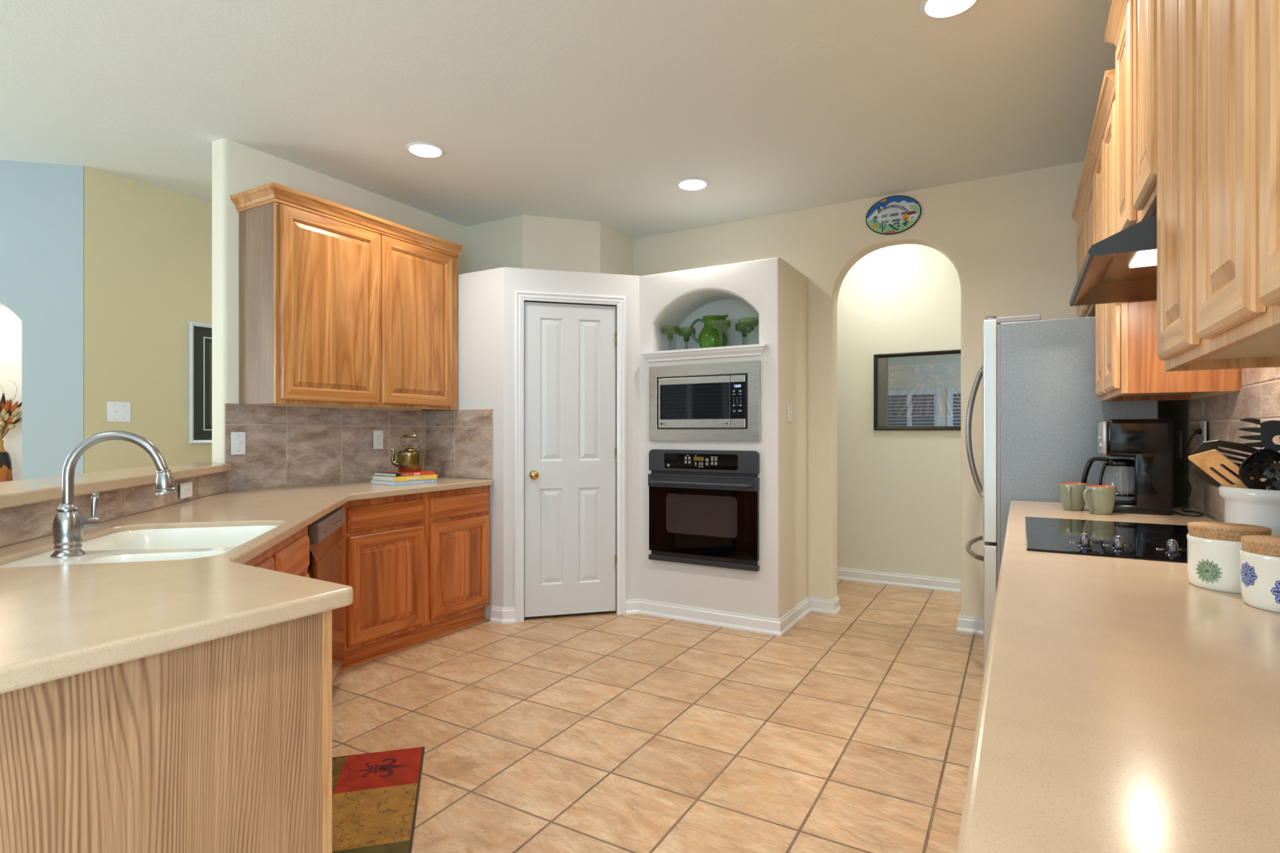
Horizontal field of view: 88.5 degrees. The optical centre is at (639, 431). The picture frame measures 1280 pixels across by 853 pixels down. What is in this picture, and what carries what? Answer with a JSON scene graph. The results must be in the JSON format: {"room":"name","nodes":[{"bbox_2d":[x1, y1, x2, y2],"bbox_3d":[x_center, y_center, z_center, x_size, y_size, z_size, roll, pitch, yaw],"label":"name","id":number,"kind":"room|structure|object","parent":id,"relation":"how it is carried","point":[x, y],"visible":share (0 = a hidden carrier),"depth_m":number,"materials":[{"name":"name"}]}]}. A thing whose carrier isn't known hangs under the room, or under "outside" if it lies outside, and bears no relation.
{"room":"kitchen","nodes":[
{"label":"kitchen","id":0,"kind":"room"},
{"bbox_2d":[0,160,84,479],"bbox_3d":[-4.428,-0.153,3.601,2.520,2.725,0.240,0,0,-12],"label":"wall","id":1,"kind":"structure","parent":0,"point":[42,205],"depth_m":3.71,"materials":[{"name":"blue paint"}]},
{"bbox_2d":[0,302,22,480],"bbox_3d":[-3.881,-0.241,3.848,0.851,1.300,0.020,0,0,-12],"label":"wall niche","id":2,"kind":"object","parent":1,"relation":"attached to","point":[11,326],"depth_m":3.88,"materials":[{"name":"beige paint"}]},
{"bbox_3d":[-3.855,0.359,3.721,0.719,0.021,0.681,0,0,30],"label":"trim","id":3,"kind":"structure","parent":1,"relation":"attached to","visible":0},
{"bbox_2d":[0,440,13,481],"bbox_3d":[-3.640,0.197,3.736,0.120,0.300,0.120,0,0,30],"label":"vase","id":4,"kind":"object","parent":3,"relation":"on","point":[6,464],"visible":0.77,"depth_m":3.73,"materials":[{"name":"ceramic"}]},
{"bbox_2d":[0,377,22,439],"bbox_3d":[-3.639,-0.121,3.735,0.258,0.364,0.197,0,0,30],"label":"dried flowers","id":5,"kind":"object","parent":4,"relation":"in","point":[10,415],"visible":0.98,"depth_m":3.72,"materials":[{"name":"orange plant"}]},
{"bbox_2d":[0,491,225,547],"bbox_3d":[-1.864,0.703,1.804,0.654,1.012,3.340,0,0,-3],"label":"wall","id":6,"kind":"structure","parent":0,"point":[224,491],"depth_m":2.37,"materials":[{"name":"beige paint"}]},
{"bbox_2d":[0,471,226,546],"bbox_3d":[-1.808,0.250,2.189,0.008,0.106,2.439,0,0,-15],"label":"backsplash","id":7,"kind":"structure","parent":6,"relation":"attached to","point":[20,523],"depth_m":2.24,"materials":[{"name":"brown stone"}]},
{"bbox_2d":[180,481,192,498],"bbox_3d":[-1.967,0.252,2.851,0.008,0.066,0.118,0,0,-15],"label":"power outlet","id":8,"kind":"object","parent":7,"relation":"attached to","point":[186,488],"visible":1,"depth_m":2.85,"materials":[{"name":"white plastic"}]},
{"bbox_2d":[183,486,186,494],"bbox_3d":[-1.959,0.252,2.831,0.002,0.031,0.028,0,0,-15],"label":"socket","id":9,"kind":"object","parent":8,"relation":"attached to","point":[184,487],"depth_m":2.83,"materials":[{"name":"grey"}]},
{"bbox_2d":[187,486,191,493],"bbox_3d":[-1.970,0.252,2.872,0.002,0.031,0.028,0,0,-15],"label":"socket","id":10,"kind":"object","parent":8,"relation":"attached to","point":[188,487],"depth_m":2.87,"materials":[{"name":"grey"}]},
{"bbox_2d":[0,462,231,508],"bbox_3d":[-1.911,0.178,1.828,0.823,0.038,3.439,0,0,-3],"label":"bar ledge","id":11,"kind":"object","parent":6,"relation":"on","point":[24,491],"visible":1,"depth_m":2.21,"materials":[{"name":"beige laminate"}]},
{"bbox_2d":[84,166,212,472],"bbox_3d":[-2.253,-0.153,5.441,0.120,2.725,3.850,0,0,30],"label":"wall","id":12,"kind":"structure","parent":0,"point":[148,248],"depth_m":3.98,"materials":[{"name":"beige paint"}]},
{"bbox_2d":[106,401,130,422],"bbox_3d":[-3.075,-0.119,3.883,0.020,0.118,0.118,0,0,30],"label":"light switch","id":13,"kind":"object","parent":12,"relation":"attached to","point":[117,411],"visible":1,"depth_m":3.88,"materials":[{"name":"white plastic"}]},
{"bbox_2d":[188,321,212,443],"bbox_3d":[-2.728,-0.316,4.477,0.023,0.780,0.620,0,0,30],"label":"framed picture","id":14,"kind":"object","parent":12,"relation":"attached to","point":[200,335],"visible":0.38,"depth_m":4.27,"materials":[{"name":"white"}]},
{"bbox_2d":[208,342,212,425],"bbox_3d":[-2.733,-0.316,4.480,0.001,0.540,0.380,0,0,30],"label":"print","id":15,"kind":"object","parent":14,"relation":"attached to","point":[210,344],"depth_m":4.32,"materials":[{"name":"grey"}]},
{"bbox_2d":[212,137,633,491],"bbox_3d":[-1.123,-0.153,4.351,1.050,2.725,2.700,0,0,30],"label":"wall","id":16,"kind":"structure","parent":0,"point":[523,241],"depth_m":4.00,"materials":[{"name":"beige paint"}]},
{"bbox_2d":[230,182,462,411],"bbox_3d":[-1.646,-0.685,3.864,0.374,1.082,1.269,0,0,30],"label":"upper cabinet","id":17,"kind":"object","parent":16,"relation":"attached to","point":[340,306],"visible":1,"depth_m":3.57,"materials":[{"name":"brown wood"}]},
{"bbox_2d":[224,403,493,490],"bbox_3d":[-1.540,0.078,3.797,0.624,0.452,1.317,0,0,30],"label":"backsplash","id":18,"kind":"structure","parent":16,"relation":"attached to","point":[286,446],"depth_m":3.96,"materials":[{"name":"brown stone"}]},
{"bbox_2d":[231,431,245,454],"bbox_3d":[-2.088,0.059,3.422,0.020,0.118,0.072,0,0,30],"label":"light switch","id":19,"kind":"object","parent":18,"relation":"attached to","point":[237,438],"visible":1,"depth_m":3.42,"materials":[{"name":"white plastic"}]},
{"bbox_2d":[373,430,382,448],"bbox_3d":[-1.660,0.049,4.171,0.008,0.118,0.072,0,0,30],"label":"power outlet","id":20,"kind":"object","parent":18,"relation":"attached to","point":[377,434],"visible":1,"depth_m":4.17,"materials":[{"name":"white plastic"}]},
{"bbox_2d":[376,440,381,445],"bbox_3d":[-1.658,0.070,4.169,0.002,0.028,0.034,0,0,30],"label":"socket","id":21,"kind":"object","parent":20,"relation":"attached to","point":[378,442],"depth_m":4.17,"materials":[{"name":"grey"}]},
{"bbox_2d":[0,0,1116,238],"bbox_3d":[-1.499,-1.556,2.199,8.800,0.080,9.300,0,0,30],"label":"ceiling","id":22,"kind":"structure","parent":0,"point":[588,110],"depth_m":2.96,"materials":[{"name":"paint"}]},
{"bbox_2d":[405,141,444,158],"bbox_3d":[-1.152,-1.511,3.526,0.200,0.008,0.200,0,0,30],"label":"recessed light","id":23,"kind":"object","parent":22,"relation":"in","point":[422,149],"visible":1,"depth_m":3.52,"materials":[{"name":"white glass"}]},
{"bbox_2d":[675,177,709,191],"bbox_3d":[0.321,-1.511,4.014,0.200,0.008,0.200,0,0,30],"label":"recessed light","id":24,"kind":"object","parent":22,"relation":"in","point":[689,184],"visible":1,"depth_m":4.00,"materials":[{"name":"white"}]},
{"bbox_2d":[920,0,979,19],"bbox_3d":[1.091,-1.511,2.306,0.200,0.008,0.200,0,0,30],"label":"recessed light","id":25,"kind":"object","parent":22,"relation":"in","point":[932,9],"visible":1,"depth_m":2.34,"materials":[{"name":"white"}]},
{"bbox_2d":[438,257,808,620],"bbox_3d":[-0.169,0.082,4.491,2.300,2.255,1.260,0,0,30],"label":"wall","id":26,"kind":"structure","parent":0,"point":[771,291],"depth_m":4.22,"materials":[{"name":"white paint"}]},
{"bbox_2d":[490,606,515,623],"bbox_3d":[-0.875,1.162,4.171,0.166,0.094,0.056,0,0,11],"label":"baseboard","id":27,"kind":"structure","parent":26,"relation":"attached to","point":[499,615],"depth_m":4.17,"materials":[{"name":"white wood"}]},
{"bbox_2d":[514,290,626,622],"bbox_3d":[-0.453,0.155,4.297,0.725,2.108,0.080,0,0,-15],"label":"trim","id":28,"kind":"structure","parent":26,"relation":"attached to","point":[520,296],"depth_m":4.26,"materials":[{"name":"white wood"}]},
{"bbox_2d":[524,302,617,617],"bbox_3d":[-0.443,0.176,4.274,0.607,2.022,0.104,0,0,-15],"label":"door","id":29,"kind":"structure","parent":26,"relation":"in","point":[571,451],"depth_m":4.28,"materials":[{"name":"white wood"}]},
{"bbox_2d":[648,448,759,571],"bbox_3d":[0.458,0.475,4.264,0.753,0.724,0.424,0,0,30],"label":"wall oven","id":30,"kind":"object","parent":26,"relation":"attached to","point":[704,504],"visible":1,"depth_m":4.11,"materials":[{"name":"black metal"}]},
{"bbox_2d":[640,343,767,361],"bbox_3d":[0.468,-0.496,4.289,0.855,0.062,0.381,0,0,30],"label":"trim","id":31,"kind":"structure","parent":26,"relation":"attached to","point":[749,349],"depth_m":4.12,"materials":[{"name":"white wood"}]},
{"bbox_2d":[661,333,677,339],"bbox_3d":[0.202,-0.615,4.392,0.124,0.176,0.124,0,0,30],"label":"glass","id":32,"kind":"object","parent":31,"relation":"on","point":[668,337],"visible":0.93,"depth_m":4.38,"materials":[{"name":"green glass"}]},
{"bbox_2d":[677,328,695,342],"bbox_3d":[0.317,-0.615,4.475,0.124,0.176,0.124,0,0,9],"label":"glass","id":33,"kind":"object","parent":31,"relation":"on","point":[686,340],"visible":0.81,"depth_m":4.47,"materials":[{"name":"green glass"}]},
{"bbox_2d":[689,315,728,348],"bbox_3d":[0.474,-0.650,4.344,0.218,0.246,0.196,0,0,-34],"label":"pitcher","id":34,"kind":"object","parent":31,"relation":"on","point":[708,337],"visible":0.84,"depth_m":4.29,"materials":[{"name":"green glass"}]},
{"bbox_2d":[711,321,730,346],"bbox_3d":[0.514,-0.615,4.176,0.124,0.176,0.124,0,0,-22],"label":"glass","id":35,"kind":"object","parent":31,"relation":"on","point":[721,332],"visible":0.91,"depth_m":4.17,"materials":[{"name":"green glass"}]},
{"bbox_2d":[734,323,754,337],"bbox_3d":[0.679,-0.615,4.265,0.124,0.176,0.124,0,0,-14],"label":"glass","id":36,"kind":"object","parent":31,"relation":"on","point":[744,335],"visible":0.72,"depth_m":4.26,"materials":[{"name":"green glass"}]},
{"bbox_2d":[738,319,758,345],"bbox_3d":[0.676,-0.615,4.094,0.124,0.176,0.124,0,0,5],"label":"glass","id":37,"kind":"object","parent":31,"relation":"on","point":[748,331],"visible":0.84,"depth_m":4.09,"materials":[{"name":"green glass"}]},
{"bbox_2d":[648,360,759,441],"bbox_3d":[0.471,-0.187,4.288,0.764,0.488,0.350,0,0,30],"label":"microwave","id":38,"kind":"object","parent":26,"relation":"attached to","point":[723,406],"visible":1,"depth_m":4.12,"materials":[{"name":"silver metal"}]},
{"bbox_2d":[626,595,840,636],"bbox_3d":[0.650,1.162,4.153,1.466,0.094,0.566,0,0,-4],"label":"baseboard","id":39,"kind":"structure","parent":26,"relation":"attached to","point":[770,626],"depth_m":4.18,"materials":[{"name":"white wood"}]},
{"bbox_2d":[787,403,792,422],"bbox_3d":[0.939,-0.121,4.086,0.020,0.118,0.072,0,0,30],"label":"light switch","id":40,"kind":"object","parent":26,"relation":"attached to","point":[789,405],"visible":1,"depth_m":4.08,"materials":[{"name":"white plastic"}]},
{"bbox_2d":[332,579,983,852],"bbox_3d":[-1.499,1.234,2.199,8.800,0.050,9.300,0,0,30],"label":"floor","id":41,"kind":"structure","parent":0,"point":[851,730],"depth_m":2.67,"materials":[{"name":"beige tile"}]},
{"bbox_2d":[0,609,332,852],"bbox_3d":[-1.283,0.775,0.698,0.560,0.868,1.720,0,0,30],"label":"base cabinet","id":42,"kind":"object","parent":41,"relation":"on","point":[223,744],"visible":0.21,"depth_m":1.07,"materials":[{"name":"laminate"}]},
{"bbox_2d":[244,526,310,577],"bbox_3d":[-1.388,0.775,2.001,0.521,0.868,0.980,0,0,-15],"label":"base cabinet","id":43,"kind":"object","parent":41,"relation":"on","point":[291,555],"visible":0.1,"depth_m":2.22,"materials":[{"name":"brown wood"}]},
{"bbox_2d":[307,507,345,681],"bbox_3d":[-1.616,0.778,2.812,0.561,0.862,0.589,0,0,-15],"label":"dishwasher","id":44,"kind":"object","parent":41,"relation":"on","point":[326,542],"visible":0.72,"depth_m":2.90,"materials":[{"name":"black metal"}]},
{"bbox_2d":[332,746,424,852],"bbox_3d":[-0.962,1.203,2.093,0.485,0.010,0.740,0,0,-15],"label":"kitchen rug","id":45,"kind":"object","parent":41,"relation":"on","point":[375,795],"visible":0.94,"depth_m":2.14,"materials":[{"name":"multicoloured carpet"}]},
{"bbox_2d":[337,485,488,671],"bbox_3d":[-1.474,0.775,3.815,0.680,0.868,1.201,0,0,30],"label":"base cabinet","id":46,"kind":"object","parent":41,"relation":"on","point":[416,566],"visible":0.73,"depth_m":3.68,"materials":[{"name":"brown wood"}]},
{"bbox_2d":[0,476,493,693],"bbox_3d":[-1.338,0.322,2.156,1.479,0.035,4.707,0,0,-2],"label":"countertop","id":47,"kind":"structure","parent":46,"relation":"on","point":[57,621],"depth_m":1.25,"materials":[{"name":"beige laminate"}]},
{"bbox_2d":[49,430,177,557],"bbox_3d":[-1.389,0.159,1.752,0.283,0.325,0.097,0,0,-15],"label":"faucet","id":48,"kind":"object","parent":47,"relation":"on","point":[68,525],"visible":1,"depth_m":1.71,"materials":[{"name":"silver metal"}]},
{"bbox_2d":[0,524,278,567],"bbox_3d":[-1.365,0.417,1.875,0.493,0.192,0.723,0,0,-15],"label":"sink","id":49,"kind":"object","parent":47,"relation":"in","point":[187,543],"visible":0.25,"depth_m":2.10,"materials":[{"name":"white ceramic"}]},
{"bbox_2d":[370,479,436,485],"bbox_3d":[-1.401,0.293,3.900,0.242,0.022,0.285,0,0,37],"label":"cookbook","id":50,"kind":"object","parent":47,"relation":"on","point":[428,481],"visible":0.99,"depth_m":3.80,"materials":[{"name":"blue"}]},
{"bbox_2d":[372,474,437,481],"bbox_3d":[-1.394,0.268,3.900,0.238,0.027,0.283,0,0,37],"label":"cookbook","id":51,"kind":"object","parent":50,"relation":"on","point":[388,478],"visible":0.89,"depth_m":3.81,"materials":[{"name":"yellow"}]},
{"bbox_2d":[373,471,435,476],"bbox_3d":[-1.396,0.245,3.897,0.228,0.018,0.262,0,0,37],"label":"cookbook","id":52,"kind":"object","parent":51,"relation":"on","point":[390,473],"visible":0.98,"depth_m":3.83,"materials":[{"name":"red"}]},
{"bbox_2d":[390,435,423,471],"bbox_3d":[-1.379,0.126,3.909,0.172,0.219,0.149,0,0,-36],"label":"kettle","id":53,"kind":"object","parent":52,"relation":"on","point":[409,460],"visible":1,"depth_m":3.87,"materials":[{"name":"gold metal"}]},
{"bbox_2d":[965,314,1158,671],"bbox_3d":[2.032,0.339,3.269,0.737,1.740,0.905,0,0,30],"label":"refrigerator","id":54,"kind":"object","parent":41,"relation":"on","point":[1042,411],"visible":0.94,"depth_m":2.91,"materials":[{"name":"grey metal"}]},
{"bbox_3d":[0.957,0.775,1.087,0.606,0.868,3.900,0,0,30],"label":"base cabinet","id":55,"kind":"object","parent":41,"relation":"on","visible":0},
{"bbox_2d":[955,500,1279,852],"bbox_3d":[0.942,0.322,1.085,0.625,0.035,3.922,0,0,30],"label":"countertop","id":56,"kind":"structure","parent":55,"relation":"on","point":[1126,705],"depth_m":0.72,"materials":[{"name":"beige laminate"}]},
{"bbox_2d":[1058,482,1088,511],"bbox_3d":[1.685,0.252,2.566,0.111,0.103,0.096,0,0,-9],"label":"mug","id":57,"kind":"object","parent":56,"relation":"on","point":[1071,494],"visible":0.92,"depth_m":2.53,"materials":[{"name":"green ceramic"}]},
{"bbox_2d":[1083,484,1116,515],"bbox_3d":[1.710,0.252,2.439,0.096,0.103,0.111,0,0,42],"label":"mug","id":58,"kind":"object","parent":56,"relation":"on","point":[1099,499],"visible":1,"depth_m":2.41,"materials":[{"name":"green ceramic"}]},
{"bbox_2d":[1025,516,1188,563],"bbox_3d":[1.398,0.282,1.874,0.513,0.044,0.735,0,0,30],"label":"cooktop","id":59,"kind":"object","parent":56,"relation":"in","point":[1135,540],"visible":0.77,"depth_m":1.82,"materials":[{"name":"black glass"}]},
{"bbox_2d":[1080,418,1204,516],"bbox_3d":[1.908,0.128,2.511,0.373,0.354,0.192,0,0,30],"label":"coffee maker","id":60,"kind":"object","parent":56,"relation":"on","point":[1147,443],"visible":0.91,"depth_m":2.43,"materials":[{"name":"black plastic"}]},
{"bbox_2d":[1186,521,1271,593],"bbox_3d":[1.151,0.244,1.286,0.126,0.120,0.126,0,0,30],"label":"canister","id":61,"kind":"object","parent":56,"relation":"on","point":[1213,553],"visible":0.56,"depth_m":1.26,"materials":[{"name":"white ceramic"}]},
{"bbox_2d":[1217,484,1279,536],"bbox_3d":[1.319,0.209,1.357,0.188,0.189,0.188,0,0,30],"label":"utensil crock","id":62,"kind":"object","parent":56,"relation":"on","point":[1255,507],"visible":0.52,"depth_m":1.33,"materials":[{"name":"white ceramic"}]},
{"bbox_2d":[1187,448,1254,488],"bbox_3d":[1.275,0.150,1.364,0.210,0.226,0.033,0,0,34],"label":"spatula","id":63,"kind":"object","parent":62,"relation":"in","point":[1205,460],"visible":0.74,"depth_m":1.39,"materials":[{"name":"brown wood"}]},
{"bbox_2d":[1190,463,1256,487],"bbox_3d":[1.322,0.168,1.424,0.200,0.206,0.045,0,0,37],"label":"serving spoon","id":64,"kind":"object","parent":62,"relation":"in","point":[1196,470],"visible":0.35,"depth_m":1.48,"materials":[{"name":"black plastic"}]},
{"bbox_2d":[1191,440,1275,478],"bbox_3d":[1.316,0.144,1.405,0.207,0.254,0.046,0,0,39],"label":"slotted turner","id":65,"kind":"object","parent":62,"relation":"in","point":[1211,445],"visible":0.24,"depth_m":1.42,"materials":[{"name":"black plastic"}]},
{"bbox_2d":[1237,417,1279,480],"bbox_3d":[1.327,0.126,1.384,0.104,0.310,0.022,0,0,29],"label":"server","id":66,"kind":"object","parent":62,"relation":"in","point":[1268,429],"visible":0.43,"depth_m":1.39,"materials":[{"name":"black plastic"}]},
{"bbox_2d":[1238,447,1279,490],"bbox_3d":[1.269,0.156,1.330,0.079,0.249,0.044,0,0,18],"label":"slotted spoon","id":67,"kind":"object","parent":62,"relation":"in","point":[1267,455],"visible":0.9,"depth_m":1.34,"materials":[{"name":"black plastic"}]},
{"bbox_2d":[1239,535,1279,613],"bbox_3d":[1.123,0.246,1.135,0.131,0.116,0.131,0,0,30],"label":"canister","id":68,"kind":"object","parent":56,"relation":"on","point":[1260,555],"visible":1,"depth_m":1.12,"materials":[{"name":"white ceramic"}]},
{"bbox_2d":[633,161,1084,618],"bbox_3d":[1.384,-0.153,4.388,3.250,2.725,0.120,0,0,30],"label":"wall","id":69,"kind":"structure","parent":0,"point":[1010,240],"depth_m":4.05,"materials":[{"name":"beige paint"}]},
{"bbox_2d":[866,195,921,235],"bbox_3d":[1.609,-1.379,4.179,0.332,0.242,0.015,0,0,30],"label":"wall plaque","id":70,"kind":"object","parent":69,"relation":"attached to","point":[893,215],"visible":1,"depth_m":4.17,"materials":[{"name":"multicoloured ceramic"}]},
{"bbox_2d":[955,611,983,635],"bbox_3d":[2.229,1.162,3.884,0.643,0.094,0.144,0,0,30],"label":"baseboard","id":71,"kind":"structure","parent":69,"relation":"attached to","point":[967,624],"depth_m":3.95,"materials":[{"name":"white wood"}]},
{"bbox_2d":[837,244,960,579],"bbox_3d":[1.926,-0.153,5.311,5.200,2.725,0.120,0,0,30],"label":"wall","id":72,"kind":"structure","parent":0,"point":[899,491],"depth_m":5.20,"materials":[{"name":"beige paint"}]},
{"bbox_2d":[837,567,960,593],"bbox_3d":[2.270,1.162,5.028,4.120,0.094,0.024,0,0,30],"label":"baseboard","id":73,"kind":"structure","parent":72,"relation":"attached to","point":[953,585],"depth_m":5.15,"materials":[{"name":"white wood"}]},
{"bbox_2d":[873,349,960,430],"bbox_3d":[2.282,-0.317,5.019,0.950,0.606,0.023,0,0,30],"label":"framed picture","id":74,"kind":"object","parent":72,"relation":"attached to","point":[915,390],"visible":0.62,"depth_m":5.10,"materials":[{"name":"black wood"}]},
{"bbox_2d":[889,363,960,417],"bbox_3d":[2.285,-0.319,5.023,0.714,0.404,0.002,0,0,30],"label":"print","id":75,"kind":"object","parent":74,"relation":"attached to","point":[916,389],"depth_m":5.07,"materials":[{"name":"grey"}]},
{"bbox_2d":[1158,400,1224,522],"bbox_3d":[0.854,-0.153,0.157,0.120,2.725,7.730,0,0,30],"label":"wall","id":76,"kind":"structure","parent":0,"point":[1176,411],"depth_m":2.89,"materials":[{"name":"beige paint"}]},
{"bbox_2d":[1071,146,1097,317],"bbox_3d":[2.329,-0.907,3.172,0.353,0.632,1.025,0,0,30],"label":"upper cabinet","id":77,"kind":"object","parent":76,"relation":"attached to","point":[1084,208],"visible":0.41,"depth_m":3.19,"materials":[{"name":"brown wood"}]},
{"bbox_2d":[1069,213,1156,306],"bbox_3d":[1.482,-0.510,1.830,0.443,0.155,0.747,0,0,30],"label":"range hood","id":78,"kind":"object","parent":76,"relation":"attached to","point":[1121,267],"visible":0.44,"depth_m":1.89,"materials":[{"name":"grey metal"}]},
{"bbox_2d":[1104,0,1156,233],"bbox_3d":[1.546,-0.973,1.822,0.353,0.764,0.794,0,0,30],"label":"upper cabinet","id":79,"kind":"object","parent":76,"relation":"attached to","point":[1131,24],"visible":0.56,"depth_m":1.81,"materials":[{"name":"brown wood"}]},
{"bbox_2d":[1088,68,1242,401],"bbox_3d":[1.899,-0.676,2.430,0.353,1.094,0.680,0,0,30],"label":"upper cabinet","id":80,"kind":"object","parent":76,"relation":"attached to","point":[1128,367],"visible":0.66,"depth_m":2.23,"materials":[{"name":"orange wood"}]},
{"bbox_2d":[1177,431,1182,457],"bbox_3d":[2.346,0.054,2.858,0.008,0.118,0.072,0,0,30],"label":"power outlet","id":81,"kind":"object","parent":76,"relation":"attached to","point":[1179,433],"visible":1,"depth_m":2.84,"materials":[{"name":"black plastic"}]},
{"bbox_2d":[1156,0,1279,371],"bbox_3d":[1.150,-0.748,1.140,0.353,1.213,0.763,0,0,30],"label":"upper cabinet","id":82,"kind":"object","parent":76,"relation":"attached to","point":[1211,315],"visible":0.99,"depth_m":1.13,"materials":[{"name":"brown wood"}]},
{"bbox_2d":[1188,367,1279,521],"bbox_3d":[1.222,-0.063,0.920,0.008,0.734,4.084,0,0,30],"label":"backsplash","id":83,"kind":"structure","parent":76,"relation":"attached to","point":[1259,396],"depth_m":2.16,"materials":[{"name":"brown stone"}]},
{"bbox_2d":[1200,421,1206,444],"bbox_3d":[2.074,0.019,2.421,0.008,0.118,0.072,0,0,30],"label":"power outlet","id":84,"kind":"object","parent":83,"relation":"attached to","point":[1202,424],"visible":0.65,"depth_m":2.40,"materials":[{"name":"white plastic"}]},
{"bbox_2d":[1258,0,1279,325],"bbox_3d":[0.767,-0.748,0.480,0.353,1.213,0.760,0,0,30],"label":"upper cabinet","id":85,"kind":"object","parent":76,"relation":"attached to","point":[1268,10],"visible":1,"depth_m":0.82,"materials":[{"name":"brown wood"}]},
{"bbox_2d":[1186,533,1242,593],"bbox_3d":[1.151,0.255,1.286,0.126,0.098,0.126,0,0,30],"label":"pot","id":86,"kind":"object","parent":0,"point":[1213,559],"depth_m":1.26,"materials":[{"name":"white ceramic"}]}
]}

